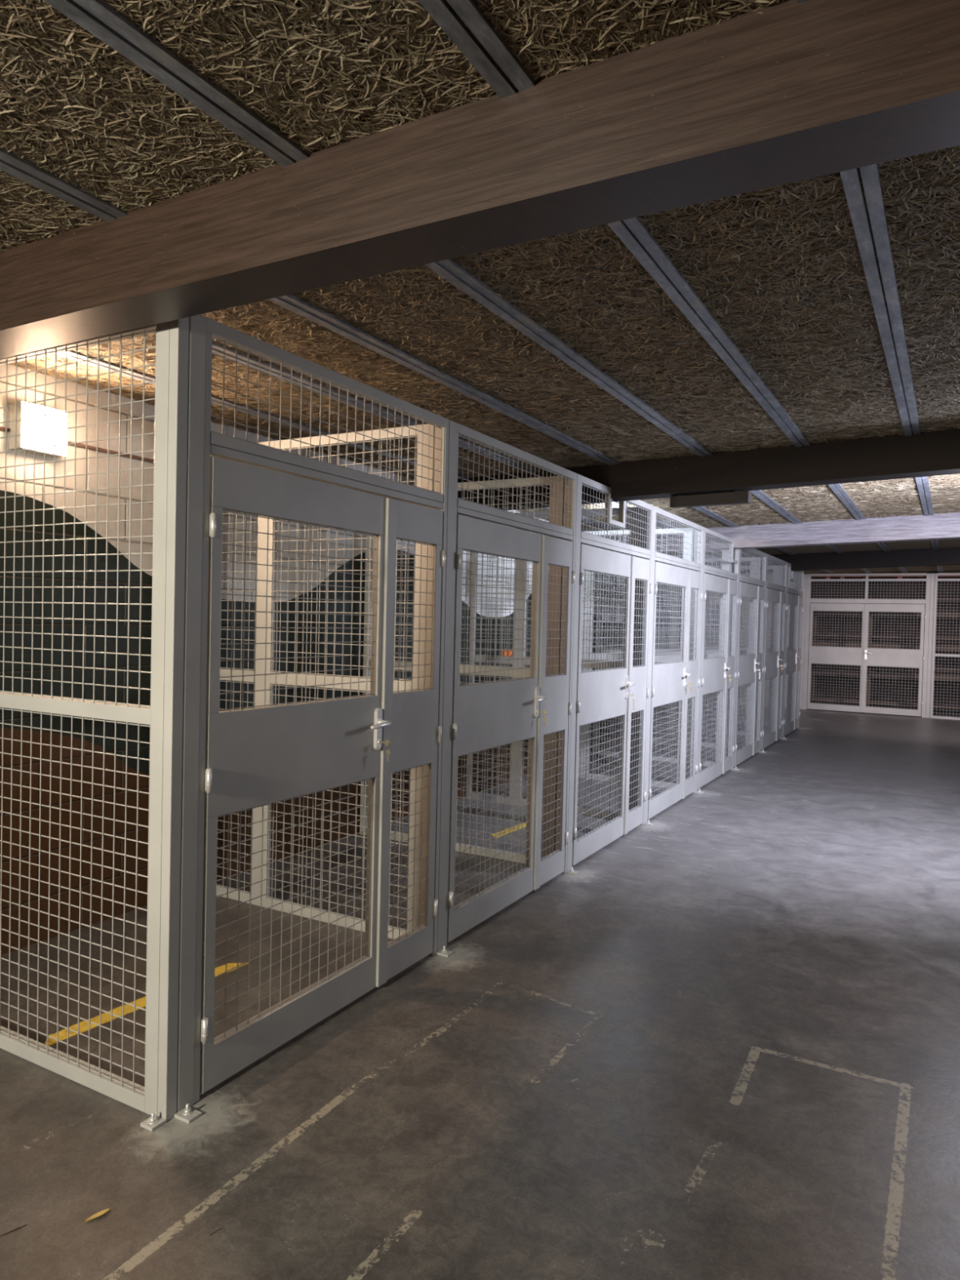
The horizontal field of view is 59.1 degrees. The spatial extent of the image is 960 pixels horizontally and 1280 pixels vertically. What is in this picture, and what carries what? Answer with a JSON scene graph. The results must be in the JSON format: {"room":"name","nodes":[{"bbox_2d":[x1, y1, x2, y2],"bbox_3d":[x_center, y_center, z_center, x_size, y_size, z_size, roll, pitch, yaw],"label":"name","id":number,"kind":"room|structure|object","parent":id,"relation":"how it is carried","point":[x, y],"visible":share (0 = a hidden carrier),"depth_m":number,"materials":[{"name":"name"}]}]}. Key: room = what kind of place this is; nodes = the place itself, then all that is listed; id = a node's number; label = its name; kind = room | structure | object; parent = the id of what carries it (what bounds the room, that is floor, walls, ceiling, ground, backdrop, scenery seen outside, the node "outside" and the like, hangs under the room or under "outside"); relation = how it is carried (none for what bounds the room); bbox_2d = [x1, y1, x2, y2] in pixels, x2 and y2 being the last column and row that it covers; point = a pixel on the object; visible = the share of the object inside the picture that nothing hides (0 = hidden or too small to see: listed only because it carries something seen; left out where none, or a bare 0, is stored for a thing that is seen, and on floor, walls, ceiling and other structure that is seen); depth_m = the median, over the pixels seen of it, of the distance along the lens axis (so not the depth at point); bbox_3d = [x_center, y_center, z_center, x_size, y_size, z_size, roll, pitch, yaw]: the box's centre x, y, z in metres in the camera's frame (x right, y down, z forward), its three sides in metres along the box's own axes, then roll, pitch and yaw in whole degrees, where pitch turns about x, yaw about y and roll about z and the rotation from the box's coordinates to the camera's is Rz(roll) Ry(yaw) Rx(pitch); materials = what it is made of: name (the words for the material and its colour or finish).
{"room":"basement storage room","nodes":[
{"label":"basement storage room","id":0,"kind":"room"},
{"bbox_2d":[0,363,742,955],"bbox_3d":[0.702,-0.067,8.708,0.200,2.750,22.800,2,1,29],"label":"wall","id":1,"kind":"structure","parent":0,"point":[137,407],"depth_m":4.08,"materials":[{"name":"beige paint"}]},
{"bbox_2d":[0,426,9,431],"bbox_3d":[-2.494,-0.883,2.711,0.014,0.014,2.025,2,1,29],"label":"conduit","id":2,"kind":"object","parent":1,"relation":"attached to","point":[3,428],"visible":1,"depth_m":3.57,"materials":[{"name":"brown metal"}]},
{"bbox_2d":[8,400,67,457],"bbox_3d":[-1.913,-0.909,3.672,0.091,0.196,0.210,2,1,29],"label":"wall lamp","id":3,"kind":"object","parent":1,"relation":"attached to","point":[40,410],"visible":0.68,"depth_m":3.62,"materials":[{"name":"plastic"}]},
{"bbox_2d":[66,440,154,462],"bbox_3d":[-0.343,-0.919,6.560,0.014,0.014,6.355,2,1,29],"label":"conduit","id":4,"kind":"object","parent":1,"relation":"attached to","point":[80,445],"visible":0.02,"depth_m":4.02,"materials":[{"name":"brown metal"}]},
{"bbox_2d":[0,0,959,359],"bbox_3d":[0.396,-1.005,1.562,6.170,0.337,0.165,2,1,29],"label":"ceiling beam","id":5,"kind":"structure","parent":1,"relation":"attached to","point":[788,91],"depth_m":1.65,"materials":[{"name":"brown wood"}]},
{"bbox_2d":[457,427,959,511],"bbox_3d":[2.127,-1.029,4.662,6.234,0.347,0.164,2,2,36],"label":"ceiling beam","id":6,"kind":"structure","parent":1,"relation":"attached to","point":[935,453],"depth_m":4.92,"materials":[{"name":"brown wood"}]},
{"bbox_2d":[670,490,751,508],"bbox_3d":[1.422,-0.875,5.239,0.500,0.084,0.060,2,2,36],"label":"ceiling fixture","id":7,"kind":"object","parent":6,"relation":"attached to","point":[738,497],"visible":0.94,"depth_m":5.21,"materials":[{"name":"grey metal"}]},
{"bbox_2d":[599,512,959,554],"bbox_3d":[3.834,-1.043,7.717,6.234,0.374,0.164,2,2,36],"label":"ceiling beam","id":8,"kind":"structure","parent":1,"relation":"attached to","point":[942,526],"depth_m":7.98,"materials":[{"name":"brown wood"}]},
{"bbox_2d":[704,546,959,573],"bbox_3d":[5.541,-1.066,10.773,6.234,0.385,0.164,2,2,36],"label":"ceiling beam","id":9,"kind":"structure","parent":1,"relation":"attached to","point":[943,556],"depth_m":11.03,"materials":[{"name":"brown wood"}]},
{"bbox_2d":[0,700,959,1279],"bbox_3d":[3.447,1.469,7.189,6.570,0.120,22.800,2,1,29],"label":"floor","id":10,"kind":"structure","parent":0,"point":[725,1045],"depth_m":2.80,"materials":[{"name":"concrete"}]},
{"bbox_2d":[0,1224,26,1236],"bbox_3d":[-1.119,1.413,2.025,0.065,0.004,0.003,0,2,-43],"label":"twig","id":11,"kind":"object","parent":10,"relation":"on","point":[25,1224],"visible":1,"depth_m":2.02,"materials":[{"name":"brown wood"}]},
{"bbox_2d":[0,316,189,1131],"bbox_3d":[-1.572,0.202,2.824,1.563,2.370,0.092,2,1,29],"label":"panel","id":12,"kind":"object","parent":10,"relation":"on","point":[157,1098],"visible":0.91,"depth_m":2.52,"materials":[{"name":"metal"}]},
{"bbox_2d":[85,1208,109,1222],"bbox_3d":[-0.939,1.413,2.080,0.056,0.010,0.013,0,2,-39],"label":"dry leaf","id":13,"kind":"object","parent":10,"relation":"on","point":[106,1211],"visible":1,"depth_m":2.08,"materials":[{"name":"yellow plant"}]},
{"bbox_2d":[44,962,248,1046],"bbox_3d":[-1.264,1.384,3.268,0.077,0.002,0.902,2,2,34],"label":"floor marking","id":14,"kind":"object","parent":10,"relation":"on","point":[141,1002],"depth_m":3.10,"materials":[{"name":"yellow paint"}]},
{"bbox_2d":[174,314,448,1124],"bbox_3d":[-0.504,0.221,3.105,0.114,2.370,1.462,2,1,29],"label":"cage","id":15,"kind":"object","parent":10,"relation":"on","point":[237,760],"visible":0.99,"depth_m":2.90,"materials":[{"name":"metal"}]},
{"bbox_2d":[209,423,437,939],"bbox_3d":[-0.840,0.189,4.183,1.515,2.370,0.030,2,1,29],"label":"divider","id":16,"kind":"object","parent":10,"relation":"on","point":[285,444],"visible":0.48,"depth_m":4.13,"materials":[{"name":"metal"}]},
{"bbox_2d":[360,475,568,863],"bbox_3d":[-0.133,0.177,5.450,1.515,2.370,0.030,2,1,29],"label":"divider","id":17,"kind":"object","parent":10,"relation":"on","point":[535,480],"visible":0.25,"depth_m":5.25,"materials":[{"name":"metal"}]},
{"bbox_2d":[435,419,577,957],"bbox_3d":[0.203,0.209,4.372,0.114,2.370,1.462,2,1,29],"label":"cage","id":18,"kind":"object","parent":10,"relation":"on","point":[479,717],"visible":0.99,"depth_m":4.28,"materials":[{"name":"metal"}]},
{"bbox_2d":[491,822,525,838],"bbox_3d":[0.312,1.355,6.190,0.078,0.002,0.862,2,2,33],"label":"floor marking","id":19,"kind":"object","parent":10,"relation":"on","point":[523,824],"depth_m":6.02,"materials":[{"name":"yellow paint"}]},
{"bbox_2d":[465,506,646,818],"bbox_3d":[0.575,0.165,6.717,1.515,2.370,0.030,2,1,29],"label":"divider","id":20,"kind":"object","parent":10,"relation":"on","point":[615,510],"visible":0.29,"depth_m":6.78,"materials":[{"name":"metal"}]},
{"bbox_2d":[502,650,512,656],"bbox_3d":[0.213,0.103,6.880,0.104,0.065,0.032,2,1,29],"label":"strap","id":21,"kind":"object","parent":20,"relation":"attached to","point":[503,651],"visible":0.73,"depth_m":6.87,"materials":[{"name":"orange fabric"}]},
{"bbox_2d":[566,473,653,875],"bbox_3d":[0.911,0.198,5.638,0.114,2.370,1.462,2,1,29],"label":"cage","id":22,"kind":"object","parent":10,"relation":"on","point":[601,695],"visible":0.92,"depth_m":5.61,"materials":[{"name":"metal"}]},
{"bbox_2d":[542,528,697,788],"bbox_3d":[1.283,0.153,7.983,1.515,2.370,0.030,2,1,29],"label":"divider","id":23,"kind":"object","parent":10,"relation":"on","point":[686,535],"visible":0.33,"depth_m":7.97,"materials":[{"name":"metal"}]},
{"bbox_2d":[594,549,734,766],"bbox_3d":[1.990,0.162,9.250,1.515,2.330,0.030,2,1,29],"label":"divider","id":24,"kind":"object","parent":10,"relation":"on","point":[600,600],"visible":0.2,"depth_m":9.16,"materials":[{"name":"metal"}]},
{"bbox_2d":[644,506,703,826],"bbox_3d":[1.619,0.186,6.905,0.114,2.370,1.462,2,1,29],"label":"cage","id":25,"kind":"object","parent":10,"relation":"on","point":[668,682],"visible":0.95,"depth_m":6.92,"materials":[{"name":"metal"}]},
{"bbox_2d":[652,556,762,750],"bbox_3d":[2.698,0.150,10.517,1.515,2.330,0.030,2,1,29],"label":"divider","id":26,"kind":"object","parent":10,"relation":"on","point":[750,628],"visible":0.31,"depth_m":10.43,"materials":[{"name":"metal"}]},
{"bbox_2d":[695,527,739,793],"bbox_3d":[2.326,0.174,8.172,0.114,2.370,1.462,2,1,29],"label":"cage","id":27,"kind":"object","parent":10,"relation":"on","point":[716,674],"visible":0.92,"depth_m":8.23,"materials":[{"name":"metal"}]},
{"bbox_2d":[675,565,783,735],"bbox_3d":[3.406,0.138,11.784,1.515,2.330,0.030,2,1,29],"label":"divider","id":28,"kind":"object","parent":10,"relation":"on","point":[774,613],"visible":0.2,"depth_m":11.49,"materials":[{"name":"metal"}]},
{"bbox_2d":[732,548,766,769],"bbox_3d":[3.034,0.162,9.438,0.114,2.370,1.462,2,1,29],"label":"cage","id":29,"kind":"object","parent":10,"relation":"on","point":[749,668],"visible":0.94,"depth_m":9.51,"materials":[{"name":"metal"}]},
{"bbox_2d":[705,572,800,725],"bbox_3d":[4.113,0.127,13.050,1.515,2.330,0.030,2,1,29],"label":"divider","id":30,"kind":"object","parent":10,"relation":"on","point":[769,573],"visible":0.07,"depth_m":12.74,"materials":[{"name":"metal"}]},
{"bbox_2d":[738,575,790,707],"bbox_3d":[5.436,0.014,15.904,1.035,2.490,0.040,2,1,29],"label":"panel","id":31,"kind":"object","parent":10,"relation":"on","point":[768,628],"visible":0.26,"depth_m":16.06,"materials":[{"name":"metal"}]},
{"bbox_2d":[760,553,787,752],"bbox_3d":[3.742,0.151,10.705,0.114,2.370,1.462,2,1,29],"label":"cage","id":32,"kind":"object","parent":10,"relation":"on","point":[774,664],"visible":0.95,"depth_m":10.82,"materials":[{"name":"metal"}]},
{"bbox_2d":[782,562,804,739],"bbox_3d":[4.450,0.139,11.972,0.114,2.370,1.462,2,1,29],"label":"cage","id":33,"kind":"object","parent":10,"relation":"on","point":[793,657],"visible":0.94,"depth_m":12.06,"materials":[{"name":"metal"}]},
{"bbox_2d":[800,573,934,717],"bbox_3d":[6.824,0.063,15.089,2.175,2.495,0.128,2,1,29],"label":"cage","id":34,"kind":"object","parent":10,"relation":"on","point":[864,656],"visible":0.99,"depth_m":15.07,"materials":[{"name":"metal"}]},
{"bbox_2d":[809,596,959,709],"bbox_3d":[7.808,0.268,15.772,3.040,2.100,0.480,2,1,29],"label":"shelving rack","id":35,"kind":"object","parent":10,"relation":"on","point":[886,614],"visible":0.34,"depth_m":15.80,"materials":[{"name":"grey metal"}]},
{"bbox_2d":[929,573,959,719],"bbox_3d":[9.074,0.144,13.875,2.930,2.495,0.045,2,1,29],"label":"panel","id":36,"kind":"object","parent":10,"relation":"on","point":[934,655],"visible":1,"depth_m":14.52,"materials":[{"name":"metal"}]},
{"bbox_2d":[0,0,959,578],"bbox_3d":[3.511,-1.227,7.128,6.570,0.325,22.800,2,1,29],"label":"ceiling","id":37,"kind":"structure","parent":0,"point":[780,268],"depth_m":2.49,"materials":[{"name":"brown wood"}]},
{"bbox_2d":[53,350,709,557],"bbox_3d":[0.937,-1.178,8.051,0.074,0.068,21.500,2,1,29],"label":"ceiling strip","id":38,"kind":"object","parent":37,"relation":"attached to","point":[104,365],"visible":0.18,"depth_m":4.24,"materials":[{"name":"metal"}]},
{"bbox_2d":[0,146,839,578],"bbox_3d":[1.984,-1.148,7.466,0.074,0.051,21.500,2,1,29],"label":"ceiling strip","id":39,"kind":"object","parent":37,"relation":"attached to","point":[28,172],"visible":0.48,"depth_m":3.01,"materials":[{"name":"metal"}]},
{"bbox_2d":[44,0,879,578],"bbox_3d":[2.515,-1.133,7.170,0.074,0.043,21.500,2,1,29],"label":"ceiling strip","id":40,"kind":"object","parent":37,"relation":"attached to","point":[96,17],"visible":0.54,"depth_m":1.80,"materials":[{"name":"metal"}]},
{"bbox_2d":[212,340,812,578],"bbox_3d":[1.460,-1.163,7.758,0.074,0.060,21.500,2,1,29],"label":"ceiling strip","id":41,"kind":"object","parent":37,"relation":"attached to","point":[217,348],"visible":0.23,"depth_m":3.94,"materials":[{"name":"metal"}]},
{"bbox_2d":[417,0,911,577],"bbox_3d":[3.005,-1.119,6.896,0.074,0.035,21.500,2,1,29],"label":"ceiling strip","id":42,"kind":"object","parent":37,"relation":"attached to","point":[484,40],"visible":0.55,"depth_m":2.30,"materials":[{"name":"metal"}]},
{"bbox_2d":[797,0,943,577],"bbox_3d":[3.490,-1.105,6.625,0.074,0.027,21.500,2,1,29],"label":"ceiling strip","id":43,"kind":"object","parent":37,"relation":"attached to","point":[851,179],"visible":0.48,"depth_m":2.52,"materials":[{"name":"metal"}]},
{"bbox_2d":[811,575,959,578],"bbox_3d":[8.202,-1.069,14.492,5.050,0.130,0.050,2,1,29],"label":"framing","id":44,"kind":"object","parent":37,"relation":"attached to","point":[863,576],"visible":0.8,"depth_m":15.01,"materials":[{"name":"metal"}]},
{"bbox_2d":[807,581,959,704],"bbox_3d":[8.992,-0.057,17.020,6.170,2.750,0.200,2,1,29],"label":"wall","id":45,"kind":"structure","parent":0,"point":[950,589],"depth_m":17.26,"materials":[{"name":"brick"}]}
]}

